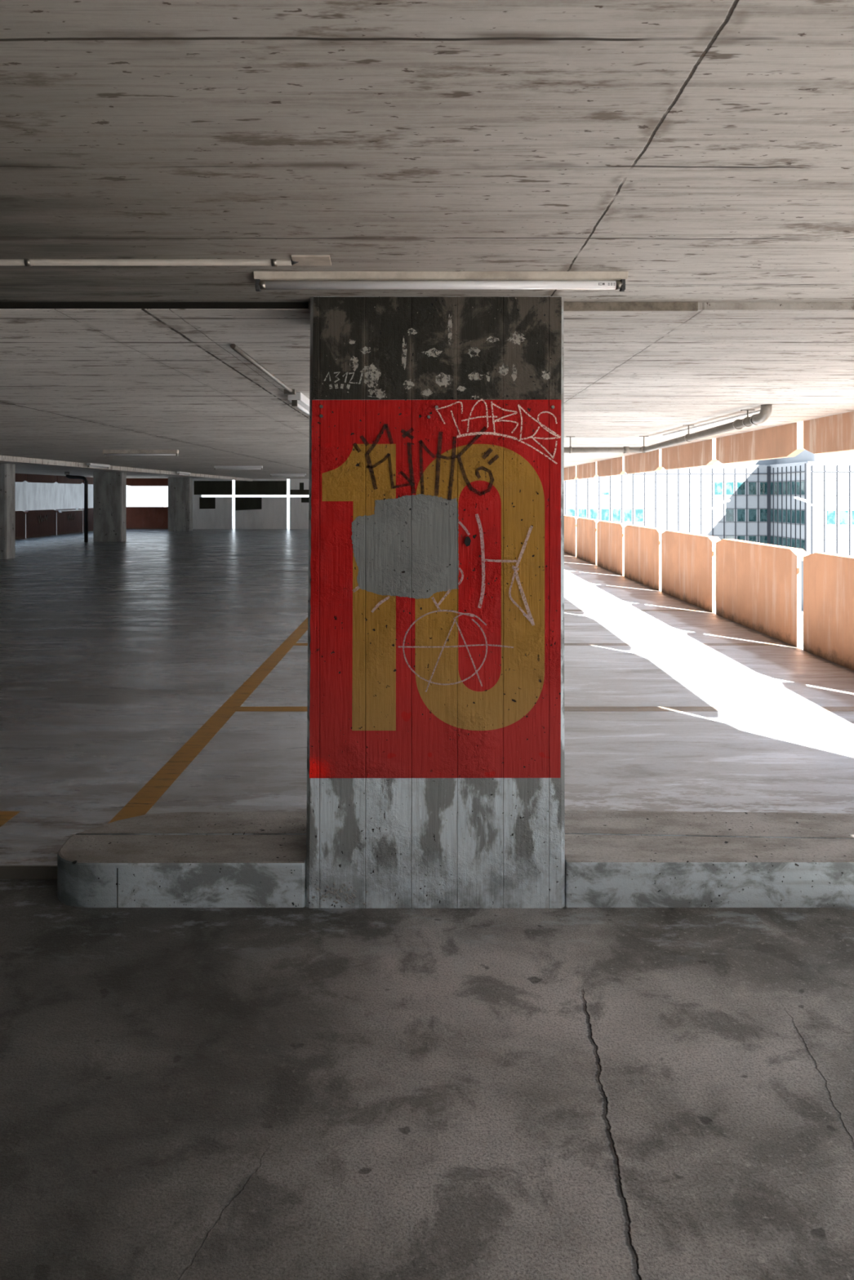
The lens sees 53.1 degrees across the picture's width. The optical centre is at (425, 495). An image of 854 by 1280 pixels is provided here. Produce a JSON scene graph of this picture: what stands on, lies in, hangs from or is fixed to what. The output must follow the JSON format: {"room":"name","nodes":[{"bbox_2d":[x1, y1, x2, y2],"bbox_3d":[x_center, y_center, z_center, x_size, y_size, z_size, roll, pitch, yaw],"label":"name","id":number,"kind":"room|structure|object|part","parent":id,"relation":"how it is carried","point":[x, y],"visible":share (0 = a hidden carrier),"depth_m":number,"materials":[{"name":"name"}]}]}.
{"room":"parking garage","nodes":[
{"label":"parking garage","id":0,"kind":"room"},
{"bbox_2d":[192,478,309,528],"bbox_3d":[-6.978,0.539,36.578,6.745,2.522,0.164,0,0,0],"label":"wall","id":1,"kind":"structure","parent":0,"point":[251,513],"depth_m":36.50,"materials":[{"name":"white paint"}]},
{"bbox_2d":[0,879,853,1279],"bbox_3d":[-4.980,1.675,-3.833,17.040,0.350,14.335,0,0,0],"label":"floor","id":2,"kind":"structure","parent":0,"point":[305,1093],"depth_m":2.13,"materials":[{"name":"concrete"}]},
{"bbox_2d":[57,812,306,907],"bbox_3d":[-0.919,1.428,3.359,0.958,0.184,0.512,0,0,0],"label":"kerb","id":3,"kind":"object","parent":2,"relation":"on","point":[174,860],"visible":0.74,"depth_m":3.12,"materials":[{"name":"concrete"}]},
{"bbox_2d":[306,296,564,908],"bbox_3d":[0.035,0.399,3.313,0.944,2.242,0.454,0,0,0],"label":"pillar","id":4,"kind":"structure","parent":2,"relation":"on","point":[435,707],"depth_m":3.10,"materials":[{"name":"paint"}]},
{"bbox_3d":[0.034,0.341,3.100,0.914,1.374,0.001,0,0,0],"label":"paint panel","id":5,"kind":"part","parent":4,"relation":"part of","materials":[{"name":"red paint"}]},
{"bbox_2d":[564,809,853,907],"bbox_3d":[1.855,1.427,3.367,2.690,0.186,0.525,0,0,0],"label":"kerb","id":6,"kind":"object","parent":2,"relation":"on","point":[614,859],"visible":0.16,"depth_m":3.13,"materials":[{"name":"concrete"}]},
{"bbox_2d":[0,0,853,479],"bbox_3d":[-4.980,-0.859,12.900,17.040,0.327,47.800,0,0,0],"label":"ceiling","id":7,"kind":"structure","parent":0,"point":[700,151],"depth_m":2.06,"materials":[{"name":"concrete"}]},
{"bbox_2d":[15,473,25,481],"bbox_3d":[-13.543,-0.731,27.665,0.085,0.582,2.290,0,0,0],"label":"beam","id":8,"kind":"structure","parent":7,"relation":"attached to","point":[19,477],"depth_m":28.41,"materials":[{"name":"red concrete"}]},
{"bbox_2d":[25,473,56,483],"bbox_3d":[-13.543,-0.731,30.075,0.085,0.582,2.290,0,0,0],"label":"beam","id":9,"kind":"structure","parent":7,"relation":"attached to","point":[28,477],"depth_m":29.91,"materials":[{"name":"red concrete"}]},
{"bbox_2d":[56,475,83,484],"bbox_3d":[-13.543,-0.731,32.485,0.085,0.582,2.290,0,0,0],"label":"beam","id":10,"kind":"structure","parent":7,"relation":"attached to","point":[60,479],"depth_m":32.16,"materials":[{"name":"red concrete"}]},
{"bbox_2d":[82,476,93,484],"bbox_3d":[-13.543,-0.731,34.895,0.085,0.582,2.290,0,0,0],"label":"beam","id":11,"kind":"structure","parent":7,"relation":"attached to","point":[90,480],"depth_m":34.35,"materials":[{"name":"red concrete"}]},
{"bbox_2d":[86,462,110,469],"bbox_3d":[-7.280,-0.647,19.000,0.090,0.095,1.140,0,0,0],"label":"lamp","id":12,"kind":"object","parent":7,"relation":"attached to","point":[89,464],"visible":1,"depth_m":18.87,"materials":[{"name":"metal"}]},
{"bbox_2d":[0,455,252,480],"bbox_3d":[-7.480,-0.665,19.870,0.160,0.130,33.260,0,0,0],"label":"trim","id":13,"kind":"structure","parent":7,"relation":"attached to","point":[2,458],"depth_m":19.18,"materials":[{"name":"grey concrete"}]},
{"bbox_2d":[102,449,178,456],"bbox_3d":[-4.370,-0.647,13.100,1.140,0.095,0.090,0,0,0],"label":"lamp","id":14,"kind":"object","parent":7,"relation":"attached to","point":[106,452],"visible":1,"depth_m":13.05,"materials":[{"name":"metal"}]},
{"bbox_2d":[126,478,168,485],"bbox_3d":[-11.925,-0.556,36.550,3.150,0.332,0.100,0,0,0],"label":"beam","id":15,"kind":"structure","parent":7,"relation":"attached to","point":[130,482],"depth_m":36.50,"materials":[{"name":"red concrete"}]},
{"bbox_2d":[0,258,297,266],"bbox_3d":[-1.895,-0.715,2.633,3.010,0.027,0.054,0,0,0],"label":"conduit","id":16,"kind":"object","parent":7,"relation":"attached to","point":[26,262],"visible":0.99,"depth_m":2.61,"materials":[{"name":"metal"}]},
{"bbox_2d":[0,302,308,308],"bbox_3d":[-1.520,-0.710,3.195,2.160,0.022,0.010,0,0,0],"label":"strip","id":17,"kind":"object","parent":7,"relation":"attached to","point":[2,304],"visible":1,"depth_m":3.19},
{"bbox_2d":[177,471,190,475],"bbox_3d":[-7.280,-0.647,25.700,0.090,0.095,1.140,0,0,0],"label":"lamp","id":18,"kind":"object","parent":7,"relation":"attached to","point":[178,473],"visible":0.95,"depth_m":25.59,"materials":[{"name":"metal"}]},
{"bbox_2d":[213,466,262,470],"bbox_3d":[-4.430,-0.647,20.200,1.140,0.095,0.090,0,0,0],"label":"lamp","id":19,"kind":"object","parent":7,"relation":"attached to","point":[215,467],"visible":1,"depth_m":20.18,"materials":[{"name":"metal"}]},
{"bbox_2d":[230,343,296,395],"bbox_3d":[-0.895,-0.681,4.820,0.070,0.032,1.800,0,0,0],"label":"conduit","id":20,"kind":"object","parent":7,"relation":"attached to","point":[288,391],"visible":1,"depth_m":4.63,"materials":[{"name":"metal"}]},
{"bbox_2d":[270,473,306,476],"bbox_3d":[-4.430,-0.647,27.500,1.140,0.095,0.090,0,0,0],"label":"lamp","id":21,"kind":"object","parent":7,"relation":"attached to","point":[271,474],"visible":1,"depth_m":27.47,"materials":[{"name":"metal"}]},
{"bbox_2d":[288,391,309,415],"bbox_3d":[-0.885,-0.647,6.350,0.090,0.095,1.200,0,0,0],"label":"lamp","id":22,"kind":"object","parent":7,"relation":"attached to","point":[300,400],"visible":0.52,"depth_m":5.86,"materials":[{"name":"metal"}]},
{"bbox_2d":[291,254,331,265],"bbox_3d":[-0.351,-0.719,2.615,0.125,0.006,0.100,0,0,0],"label":"cover plate","id":23,"kind":"object","parent":7,"relation":"attached to","point":[303,260],"visible":0.91,"depth_m":2.60,"materials":[{"name":"grey metal"}]},
{"bbox_2d":[253,271,627,291],"bbox_3d":[0.049,-0.693,2.846,1.209,0.059,0.187,0,0,0],"label":"lamp","id":24,"kind":"object","parent":7,"relation":"attached to","point":[264,280],"visible":1,"depth_m":2.77,"materials":[{"name":"metal"}]},
{"bbox_2d":[564,465,577,480],"bbox_3d":[3.583,-0.700,21.335,0.085,0.645,2.275,0,0,0],"label":"beam","id":25,"kind":"structure","parent":7,"relation":"attached to","point":[570,473],"depth_m":20.91,"materials":[{"name":"concrete"}]},
{"bbox_2d":[576,462,598,479],"bbox_3d":[3.583,-0.700,18.925,0.085,0.645,2.275,0,0,0],"label":"beam","id":26,"kind":"structure","parent":7,"relation":"attached to","point":[588,470],"depth_m":18.70,"materials":[{"name":"concrete"}]},
{"bbox_2d":[596,456,625,476],"bbox_3d":[3.583,-0.700,16.515,0.085,0.645,2.275,0,0,0],"label":"beam","id":27,"kind":"structure","parent":7,"relation":"attached to","point":[615,466],"depth_m":16.31,"materials":[{"name":"concrete"}]},
{"bbox_2d":[563,302,697,311],"bbox_3d":[0.757,-0.705,3.192,0.515,0.032,0.015,0,0,0],"label":"strip","id":28,"kind":"object","parent":7,"relation":"attached to","point":[567,306],"visible":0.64,"depth_m":3.19,"materials":[{"name":"grey concrete"}]},
{"bbox_2d":[623,448,662,473],"bbox_3d":[3.583,-0.700,14.105,0.085,0.645,2.275,0,0,0],"label":"beam","id":29,"kind":"structure","parent":7,"relation":"attached to","point":[651,461],"depth_m":13.87,"materials":[{"name":"concrete"}]},
{"bbox_2d":[564,404,772,453],"bbox_3d":[1.435,-0.594,8.335,2.470,0.201,3.613,0,0,0],"label":"drain pipe","id":30,"kind":"object","parent":7,"relation":"hanging from","point":[763,415],"visible":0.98,"depth_m":8.38,"materials":[{"name":"metal"}]},
{"bbox_2d":[661,438,717,469],"bbox_3d":[3.583,-0.700,11.695,0.085,0.645,2.275,0,0,0],"label":"beam","id":31,"kind":"structure","parent":7,"relation":"attached to","point":[702,453],"depth_m":11.43,"materials":[{"name":"concrete"}]},
{"bbox_2d":[662,409,759,435],"bbox_3d":[2.732,-0.688,8.350,0.025,0.015,2.900,0,0,0],"label":"conduit","id":32,"kind":"object","parent":7,"relation":"attached to","point":[758,411],"visible":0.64,"depth_m":8.07,"materials":[{"name":"grey metal"}]},
{"bbox_2d":[715,421,804,463],"bbox_3d":[3.583,-0.700,9.285,0.085,0.645,2.275,0,0,0],"label":"beam","id":33,"kind":"structure","parent":7,"relation":"attached to","point":[784,441],"depth_m":8.99,"materials":[{"name":"concrete"}]},
{"bbox_2d":[803,411,853,453],"bbox_3d":[3.583,-0.700,6.875,0.085,0.645,2.275,0,0,0],"label":"beam","id":34,"kind":"structure","parent":7,"relation":"attached to","point":[833,433],"depth_m":7.48,"materials":[{"name":"concrete"}]},
{"bbox_2d":[0,528,853,865],"bbox_3d":[-4.980,1.651,20.073,17.040,0.398,33.455,0,0,0],"label":"floor","id":35,"kind":"structure","parent":0,"point":[114,655],"depth_m":6.28,"materials":[{"name":"concrete"}]},
{"bbox_2d":[0,463,15,559],"bbox_3d":[-9.975,0.363,19.610,0.890,2.177,0.420,0,0,0],"label":"pillar","id":36,"kind":"structure","parent":35,"relation":"on","point":[7,471],"depth_m":19.47,"materials":[{"name":"grey concrete"}]},
{"bbox_2d":[0,811,20,826],"bbox_3d":[-1.955,1.451,3.790,0.190,0.001,0.260,0,0,0],"label":"parking line","id":37,"kind":"object","parent":35,"relation":"on","point":[5,816],"visible":1,"depth_m":3.86,"materials":[{"name":"yellow paint"}]},
{"bbox_2d":[15,511,25,539],"bbox_3d":[-13.555,1.181,27.665,0.151,1.317,2.290,0,0,0],"label":"panel","id":38,"kind":"object","parent":35,"relation":"on","point":[20,515],"visible":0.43,"depth_m":28.41,"materials":[{"name":"red concrete"}]},
{"bbox_2d":[0,865,57,879],"bbox_3d":[-7.400,1.650,3.340,12.200,0.400,0.010,0,0,0],"label":"trim","id":39,"kind":"structure","parent":35,"relation":"attached to","point":[6,872],"depth_m":3.33,"materials":[{"name":"concrete"}]},
{"bbox_2d":[24,509,56,537],"bbox_3d":[-13.555,1.181,30.075,0.151,1.317,2.290,0,0,0],"label":"panel","id":40,"kind":"object","parent":35,"relation":"on","point":[38,522],"visible":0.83,"depth_m":29.92,"materials":[{"name":"red concrete"}]},
{"bbox_2d":[55,508,83,534],"bbox_3d":[-13.555,1.181,32.485,0.151,1.317,2.290,0,0,0],"label":"panel","id":41,"kind":"object","parent":35,"relation":"on","point":[68,522],"visible":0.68,"depth_m":32.38,"materials":[{"name":"red concrete"}]},
{"bbox_2d":[58,507,84,512],"bbox_3d":[-13.410,0.570,32.250,0.140,0.140,2.100,0,0,0],"label":"rail","id":42,"kind":"object","parent":41,"relation":"attached to","point":[77,508],"visible":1,"depth_m":32.26,"materials":[{"name":"grey metal"}]},
{"bbox_2d":[64,471,88,542],"bbox_3d":[-10.805,0.366,26.400,0.720,2.172,0.146,0,0,0],"label":"downpipe","id":43,"kind":"object","parent":35,"relation":"on","point":[67,473],"visible":0.99,"depth_m":26.36,"materials":[{"name":"metal"}]},
{"bbox_2d":[81,507,93,532],"bbox_3d":[-13.565,1.181,34.895,0.130,1.317,2.290,0,0,0],"label":"panel","id":44,"kind":"object","parent":35,"relation":"on","point":[90,509],"visible":0.13,"depth_m":34.35,"materials":[{"name":"red concrete"}]},
{"bbox_2d":[93,471,126,541],"bbox_3d":[-9.975,0.363,26.960,0.890,2.177,0.420,0,0,0],"label":"pillar","id":45,"kind":"structure","parent":35,"relation":"on","point":[109,488],"depth_m":26.75,"materials":[{"name":"grey concrete"}]},
{"bbox_2d":[126,506,168,528],"bbox_3d":[-11.925,1.150,36.560,3.150,1.300,0.120,0,0,0],"label":"panel","id":46,"kind":"object","parent":35,"relation":"on","point":[137,517],"visible":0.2,"depth_m":36.50,"materials":[{"name":"red concrete"}]},
{"bbox_2d":[168,477,192,531],"bbox_3d":[-9.975,0.363,34.710,0.890,2.177,0.420,0,0,0],"label":"pillar","id":47,"kind":"structure","parent":35,"relation":"on","point":[180,489],"depth_m":34.50,"materials":[{"name":"grey concrete"}]},
{"bbox_2d":[107,617,307,823],"bbox_3d":[-1.340,1.451,9.780,0.130,0.001,12.440,0,0,0],"label":"parking line","id":48,"kind":"object","parent":35,"relation":"on","point":[146,797],"visible":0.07,"depth_m":5.03,"materials":[{"name":"yellow paint"}]},
{"bbox_2d":[235,706,306,711],"bbox_3d":[1.073,1.451,5.795,4.695,0.001,0.130,0,0,0],"label":"parking line","id":49,"kind":"object","parent":35,"relation":"on","point":[240,708],"visible":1,"depth_m":5.77,"materials":[{"name":"yellow paint"}]},
{"bbox_2d":[293,643,307,645],"bbox_3d":[1.073,1.451,8.305,4.695,0.001,0.130,0,0,0],"label":"parking line","id":50,"kind":"object","parent":35,"relation":"on","point":[295,644],"visible":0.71,"depth_m":8.29,"materials":[{"name":"yellow paint"}]},
{"bbox_2d":[564,515,579,556],"bbox_3d":[3.605,1.181,21.335,0.130,1.317,2.275,0,0,0],"label":"panel","id":51,"kind":"object","parent":35,"relation":"on","point":[570,522],"visible":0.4,"depth_m":20.91,"materials":[{"name":"orange concrete"}]},
{"bbox_2d":[576,517,599,564],"bbox_3d":[3.605,1.181,18.925,0.130,1.317,2.275,0,0,0],"label":"panel","id":52,"kind":"object","parent":35,"relation":"on","point":[586,528],"visible":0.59,"depth_m":18.79,"materials":[{"name":"orange concrete"}]},
{"bbox_2d":[596,520,627,576],"bbox_3d":[3.605,1.181,16.515,0.130,1.317,2.275,0,0,0],"label":"panel","id":53,"kind":"object","parent":35,"relation":"on","point":[610,535],"visible":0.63,"depth_m":16.31,"materials":[{"name":"orange concrete"}]},
{"bbox_2d":[623,524,665,591],"bbox_3d":[3.605,1.181,14.105,0.130,1.317,2.275,0,0,0],"label":"panel","id":54,"kind":"object","parent":35,"relation":"on","point":[642,544],"visible":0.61,"depth_m":13.87,"materials":[{"name":"orange concrete"}]},
{"bbox_2d":[661,530,720,613],"bbox_3d":[3.605,1.181,11.695,0.130,1.317,2.275,0,0,0],"label":"panel","id":55,"kind":"object","parent":35,"relation":"on","point":[687,559],"visible":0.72,"depth_m":11.46,"materials":[{"name":"orange concrete"}]},
{"bbox_2d":[715,538,808,648],"bbox_3d":[3.605,1.181,9.285,0.130,1.317,2.275,0,0,0],"label":"panel","id":56,"kind":"object","parent":35,"relation":"on","point":[758,584],"visible":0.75,"depth_m":9.03,"materials":[{"name":"orange concrete"}]},
{"bbox_2d":[803,552,853,671],"bbox_3d":[3.605,1.181,6.875,0.130,1.317,2.275,0,0,0],"label":"panel","id":57,"kind":"object","parent":35,"relation":"on","point":[828,577],"visible":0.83,"depth_m":7.48,"materials":[{"name":"orange concrete"}]},
{"label":"outside","id":58,"kind":"structure","parent":0,"visible":0},
{"bbox_2d":[715,600,803,649],"bbox_3d":[20.000,13.700,70.000,340.000,0.400,380.000,0,0,0],"label":"ground","id":59,"kind":"structure","parent":58,"point":[802,611],"depth_m":87.20,"materials":[{"name":"concrete"}]},
{"bbox_2d":[15,480,93,537],"bbox_3d":[-17.200,5.700,16.500,0.400,15.600,61.000,0,0,0],"label":"wall","id":60,"kind":"structure","parent":59,"relation":"on","point":[28,495],"depth_m":38.65,"materials":[{"name":"concrete"}]},
{"bbox_2d":[152,489,168,506],"bbox_3d":[-18.619,6.550,60.000,1.048,13.900,0.400,0,0,0],"label":"floodlight mast","id":61,"kind":"object","parent":59,"relation":"on","point":[165,495],"visible":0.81,"depth_m":59.93,"materials":[{"name":"white metal"}]},
{"bbox_2d":[564,449,853,609],"bbox_3d":[45.016,3.200,111.875,59.969,20.600,26.250,0,0,0],"label":"office building","id":62,"kind":"structure","parent":59,"relation":"on","point":[762,507],"depth_m":109.96,"materials":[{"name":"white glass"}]},
{"bbox_3d":[45.043,-2.750,104.440,59.914,0.100,11.120,0,0,0],"label":"cornice","id":63,"kind":"part","parent":62,"relation":"part of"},
{"bbox_2d":[704,499,729,535],"bbox_3d":[20.436,6.900,60.000,1.770,13.200,0.300,0,0,0],"label":"street lamp","id":64,"kind":"object","parent":59,"relation":"on","point":[726,500],"visible":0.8,"depth_m":59.93,"materials":[{"name":"white metal"}]},
{"bbox_2d":[793,496,821,552],"bbox_3d":[26.871,6.800,60.000,1.870,13.400,0.300,0,0,0],"label":"street lamp","id":65,"kind":"object","parent":59,"relation":"on","point":[806,501],"visible":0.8,"depth_m":59.95,"materials":[{"name":"white metal"}]}
]}

